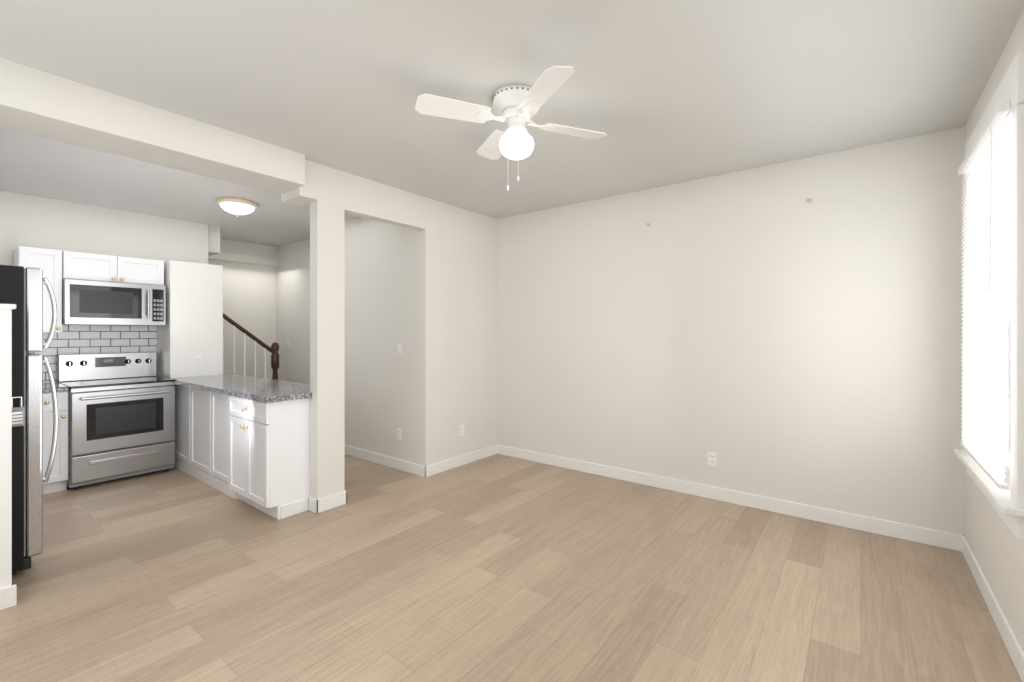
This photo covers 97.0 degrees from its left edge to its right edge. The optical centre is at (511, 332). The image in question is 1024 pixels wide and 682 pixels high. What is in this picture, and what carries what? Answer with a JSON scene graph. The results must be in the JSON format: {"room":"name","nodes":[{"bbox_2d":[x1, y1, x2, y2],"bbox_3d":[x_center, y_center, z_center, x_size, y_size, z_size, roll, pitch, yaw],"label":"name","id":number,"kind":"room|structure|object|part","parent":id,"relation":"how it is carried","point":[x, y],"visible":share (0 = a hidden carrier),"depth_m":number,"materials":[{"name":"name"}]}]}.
{"room":"empty living room","nodes":[
{"label":"empty living room","id":0,"kind":"room"},
{"bbox_2d":[0,190,207,265],"bbox_3d":[-4.387,0.040,4.350,0.100,2.680,2.540,0,0,38],"label":"wall","id":1,"kind":"structure","parent":0,"point":[35,221],"depth_m":4.53,"materials":[{"name":"beige paint"}]},
{"bbox_2d":[14,246,163,332],"bbox_3d":[-4.048,-0.375,4.392,0.362,0.750,1.030,0,0,38],"label":"upper cabinet","id":2,"kind":"object","parent":1,"relation":"attached to","point":[57,266],"visible":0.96,"depth_m":4.18,"materials":[{"name":"white wood"}]},
{"bbox_2d":[62,279,165,325],"bbox_3d":[-3.934,-0.281,4.478,0.439,0.413,0.755,0,0,38],"label":"over-the-range microwave","id":3,"kind":"object","parent":2,"relation":"attached to","point":[87,302],"visible":0.98,"depth_m":4.34,"materials":[{"name":"grey metal"}]},
{"bbox_2d":[31,325,156,381],"bbox_3d":[-4.280,0.200,4.399,0.008,0.560,1.348,0,0,38],"label":"tile backsplash","id":4,"kind":"structure","parent":1,"relation":"attached to","point":[79,339],"depth_m":4.55,"materials":[{"name":"white tile"}]},
{"bbox_2d":[157,260,222,377],"bbox_3d":[-3.551,0.315,4.999,0.428,2.130,0.488,0,0,38],"label":"wall","id":5,"kind":"structure","parent":0,"point":[190,330],"depth_m":4.84,"materials":[{"name":"white paint"}]},
{"bbox_2d":[194,356,201,366],"bbox_3d":[-3.375,0.310,4.871,0.008,0.115,0.072,0,0,38],"label":"outlet","id":6,"kind":"object","parent":5,"relation":"attached to","point":[197,361],"visible":1,"depth_m":4.87,"materials":[{"name":"white plastic"}]},
{"bbox_2d":[208,239,275,378],"bbox_3d":[-4.518,0.040,5.688,0.100,2.680,4.500,0,0,38],"label":"wall","id":7,"kind":"structure","parent":0,"point":[249,297],"depth_m":6.53,"materials":[{"name":"beige paint"}]},
{"bbox_2d":[208,251,277,266],"bbox_3d":[-3.864,-1.060,6.415,0.050,0.120,1.050,0,0,38],"label":"trim","id":8,"kind":"structure","parent":7,"relation":"attached to","point":[243,258],"depth_m":6.46,"materials":[{"name":"beige paint"}]},
{"bbox_2d":[276,217,417,463],"bbox_3d":[-2.208,0.040,5.664,3.590,2.680,0.420,0,0,38],"label":"wall","id":9,"kind":"structure","parent":0,"point":[381,323],"depth_m":4.86,"materials":[{"name":"beige paint"}]},
{"bbox_2d":[345,445,427,476],"bbox_3d":[-1.505,1.327,4.847,1.732,0.105,0.016,0,0,38],"label":"baseboard","id":10,"kind":"structure","parent":9,"relation":"attached to","point":[395,463],"depth_m":4.66,"materials":[{"name":"white wood"}]},
{"bbox_2d":[397,428,401,439],"bbox_3d":[-1.139,1.020,4.569,0.072,0.115,0.008,0,0,38],"label":"outlet","id":11,"kind":"object","parent":9,"relation":"attached to","point":[399,433],"visible":1,"depth_m":4.56,"materials":[{"name":"white plastic"}]},
{"bbox_2d":[398,343,401,353],"bbox_3d":[-1.133,0.160,4.560,0.072,0.115,0.016,0,0,38],"label":"light switch","id":12,"kind":"object","parent":9,"relation":"attached to","point":[399,348],"visible":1,"depth_m":4.55,"materials":[{"name":"white plastic"}]},
{"bbox_2d":[310,163,496,498],"bbox_3d":[-0.876,0.040,4.361,0.110,2.680,2.160,0,0,38],"label":"wall","id":13,"kind":"structure","parent":0,"point":[457,317],"depth_m":4.38,"materials":[{"name":"beige paint"}]},
{"bbox_2d":[312,490,346,513],"bbox_3d":[-1.415,1.327,3.558,0.016,0.105,0.262,0,0,38],"label":"baseboard","id":14,"kind":"structure","parent":13,"relation":"attached to","point":[338,499],"depth_m":3.53,"materials":[{"name":"white wood"}]},
{"bbox_2d":[459,425,463,436],"bbox_3d":[-0.524,1.020,4.720,0.008,0.115,0.072,0,0,38],"label":"outlet","id":15,"kind":"object","parent":13,"relation":"attached to","point":[461,430],"visible":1,"depth_m":4.72,"materials":[{"name":"white plastic"}]},
{"bbox_2d":[428,445,495,476],"bbox_3d":[-0.497,1.327,4.750,0.016,0.105,1.020,0,0,38],"label":"baseboard","id":16,"kind":"structure","parent":13,"relation":"attached to","point":[448,464],"depth_m":4.69,"materials":[{"name":"white wood"}]},
{"bbox_2d":[0,454,1021,681],"bbox_3d":[-1.499,1.430,3.363,7.720,0.100,4.700,0,0,38],"label":"floor","id":17,"kind":"structure","parent":0,"point":[498,568],"depth_m":2.42,"materials":[{"name":"brown wood"}]},
{"bbox_2d":[0,304,15,588],"bbox_3d":[-2.803,0.618,2.023,0.140,1.525,0.785,0,0,38],"label":"half wall","id":18,"kind":"structure","parent":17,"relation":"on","point":[6,445],"depth_m":2.27,"materials":[{"name":"white paint"}]},
{"bbox_2d":[0,584,16,609],"bbox_3d":[-2.753,1.327,1.985,0.016,0.105,0.786,0,0,38],"label":"baseboard","id":19,"kind":"structure","parent":17,"relation":"on","point":[8,595],"depth_m":2.27,"materials":[{"name":"white wood"}]},
{"bbox_2d":[0,265,58,575],"bbox_3d":[-3.205,0.502,2.560,0.798,1.754,0.836,0,0,38],"label":"refrigerator","id":20,"kind":"object","parent":17,"relation":"on","point":[21,287],"visible":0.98,"depth_m":2.57,"materials":[{"name":"silver metal"}]},
{"bbox_2d":[43,382,68,493],"bbox_3d":[-4.253,0.922,3.885,0.657,0.915,0.566,0,0,38],"label":"base cabinet","id":21,"kind":"object","parent":17,"relation":"on","point":[57,480],"visible":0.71,"depth_m":3.88,"materials":[{"name":"white wood"}]},
{"bbox_2d":[57,352,174,489],"bbox_3d":[-3.811,0.792,4.383,0.728,1.174,0.755,0,0,38],"label":"range","id":22,"kind":"object","parent":17,"relation":"on","point":[121,415],"visible":1,"depth_m":4.24,"materials":[{"name":"grey metal"}]},
{"bbox_2d":[174,386,188,474],"bbox_3d":[-3.130,0.943,4.723,0.572,0.876,0.536,0,0,38],"label":"base cabinet","id":23,"kind":"object","parent":17,"relation":"on","point":[181,440],"depth_m":4.52,"materials":[{"name":"white wood"}]},
{"bbox_2d":[189,390,212,486],"bbox_3d":[-2.742,0.943,4.424,0.627,0.876,0.536,0,0,38],"label":"base cabinet","id":24,"kind":"object","parent":17,"relation":"on","point":[200,401],"depth_m":4.21,"materials":[{"name":"white wood"}]},
{"bbox_2d":[213,394,220,491],"bbox_3d":[-2.354,0.943,4.125,0.574,0.876,0.536,0,0,38],"label":"base cabinet","id":25,"kind":"object","parent":17,"relation":"on","point":[216,397],"depth_m":3.98,"materials":[{"name":"white wood"}]},
{"bbox_2d":[223,313,278,379],"bbox_3d":[-4.444,0.113,4.968,0.860,2.535,3.350,0,0,38],"label":"stair railing","id":26,"kind":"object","parent":17,"relation":"on","point":[273,349],"depth_m":5.82,"materials":[{"name":"brown wood"}]},
{"bbox_2d":[221,394,309,519],"bbox_3d":[-1.894,0.943,3.740,0.736,0.876,0.584,0,0,38],"label":"base cabinet","id":27,"kind":"object","parent":17,"relation":"on","point":[244,438],"depth_m":3.45,"materials":[{"name":"white wood"}]},
{"bbox_2d":[169,374,311,401],"bbox_3d":[-2.467,0.484,4.191,2.272,0.040,0.630,0,0,38],"label":"countertop","id":28,"kind":"structure","parent":27,"relation":"on","point":[237,386],"depth_m":3.92,"materials":[{"name":"grey stone"}]},
{"bbox_2d":[0,0,1023,246],"bbox_3d":[-1.499,-1.335,3.363,7.720,0.130,4.700,0,0,38],"label":"ceiling","id":29,"kind":"structure","parent":0,"point":[662,92],"depth_m":2.35,"materials":[{"name":"paint"}]},
{"bbox_2d":[0,58,316,205],"bbox_3d":[-2.285,-1.160,2.605,0.360,0.280,2.340,0,0,38],"label":"beam","id":30,"kind":"structure","parent":29,"relation":"attached to","point":[36,102],"depth_m":2.61,"materials":[{"name":"beige paint"}]},
{"bbox_2d":[208,225,219,255],"bbox_3d":[-4.184,-1.135,5.368,0.820,0.330,1.000,0,0,38],"label":"soffit","id":31,"kind":"structure","parent":29,"relation":"attached to","point":[213,240],"depth_m":5.46,"materials":[{"name":"beige paint"}]},
{"bbox_2d":[217,197,257,216],"bbox_3d":[-2.668,-1.196,4.402,0.344,0.147,0.344,0,0,38],"label":"light","id":32,"kind":"object","parent":29,"relation":"attached to","point":[237,206],"visible":1,"depth_m":4.31,"materials":[{"name":"white glass"}]},
{"bbox_2d":[415,66,605,190],"bbox_3d":[0.026,-1.038,2.492,0.840,0.524,0.840,0,0,24],"label":"ceiling fan","id":33,"kind":"object","parent":29,"relation":"hanging from","point":[516,107],"visible":1,"depth_m":2.40,"materials":[{"name":"white plastic"}]},
{"bbox_3d":[0.026,-1.028,2.492,0.192,0.149,0.192,0,0,38],"label":"lamp shade","id":34,"kind":"part","parent":33,"relation":"part of","materials":[{"name":"white glass"}]},
{"bbox_2d":[497,127,964,534],"bbox_3d":[-0.096,0.040,5.186,7.720,2.680,0.100,0,0,38],"label":"wall","id":35,"kind":"structure","parent":0,"point":[770,331],"depth_m":3.54,"materials":[{"name":"beige paint"}]},
{"bbox_2d":[707,452,716,466],"bbox_3d":[1.661,1.050,3.764,0.072,0.115,0.008,0,0,38],"label":"electrical outlet","id":36,"kind":"object","parent":35,"relation":"attached to","point":[711,458],"visible":1,"depth_m":3.76,"materials":[{"name":"white plastic"}]},
{"bbox_2d":[496,444,955,550],"bbox_3d":[1.326,1.327,4.017,3.800,0.105,0.016,0,0,38],"label":"baseboard","id":37,"kind":"structure","parent":35,"relation":"attached to","point":[898,530],"depth_m":3.54,"materials":[{"name":"white wood"}]},
{"bbox_2d":[965,10,1023,649],"bbox_3d":[1.543,0.040,1.020,0.160,2.680,4.500,0,0,38],"label":"wall","id":38,"kind":"structure","parent":0,"point":[996,545],"depth_m":2.22,"materials":[{"name":"beige paint"}]},
{"bbox_2d":[955,51,1023,539],"bbox_3d":[2.414,-0.145,2.217,0.220,1.950,1.160,0,0,38],"label":"window","id":39,"kind":"structure","parent":38,"relation":"in","point":[1008,506],"depth_m":1.87,"materials":[{"name":"white"}]},
{"bbox_2d":[958,101,1010,489],"bbox_3d":[2.342,-0.155,2.273,0.052,1.620,0.960,0,0,38],"label":"window blinds","id":40,"kind":"object","parent":39,"relation":"attached to","point":[983,413],"visible":1,"depth_m":2.16,"materials":[{"name":"white plastic"}]},
{"bbox_2d":[956,534,1023,681],"bbox_3d":[1.473,1.327,1.074,0.016,0.105,4.500,0,0,38],"label":"baseboard","id":41,"kind":"structure","parent":38,"relation":"attached to","point":[1015,650],"depth_m":2.15,"materials":[{"name":"white wood"}]}
]}

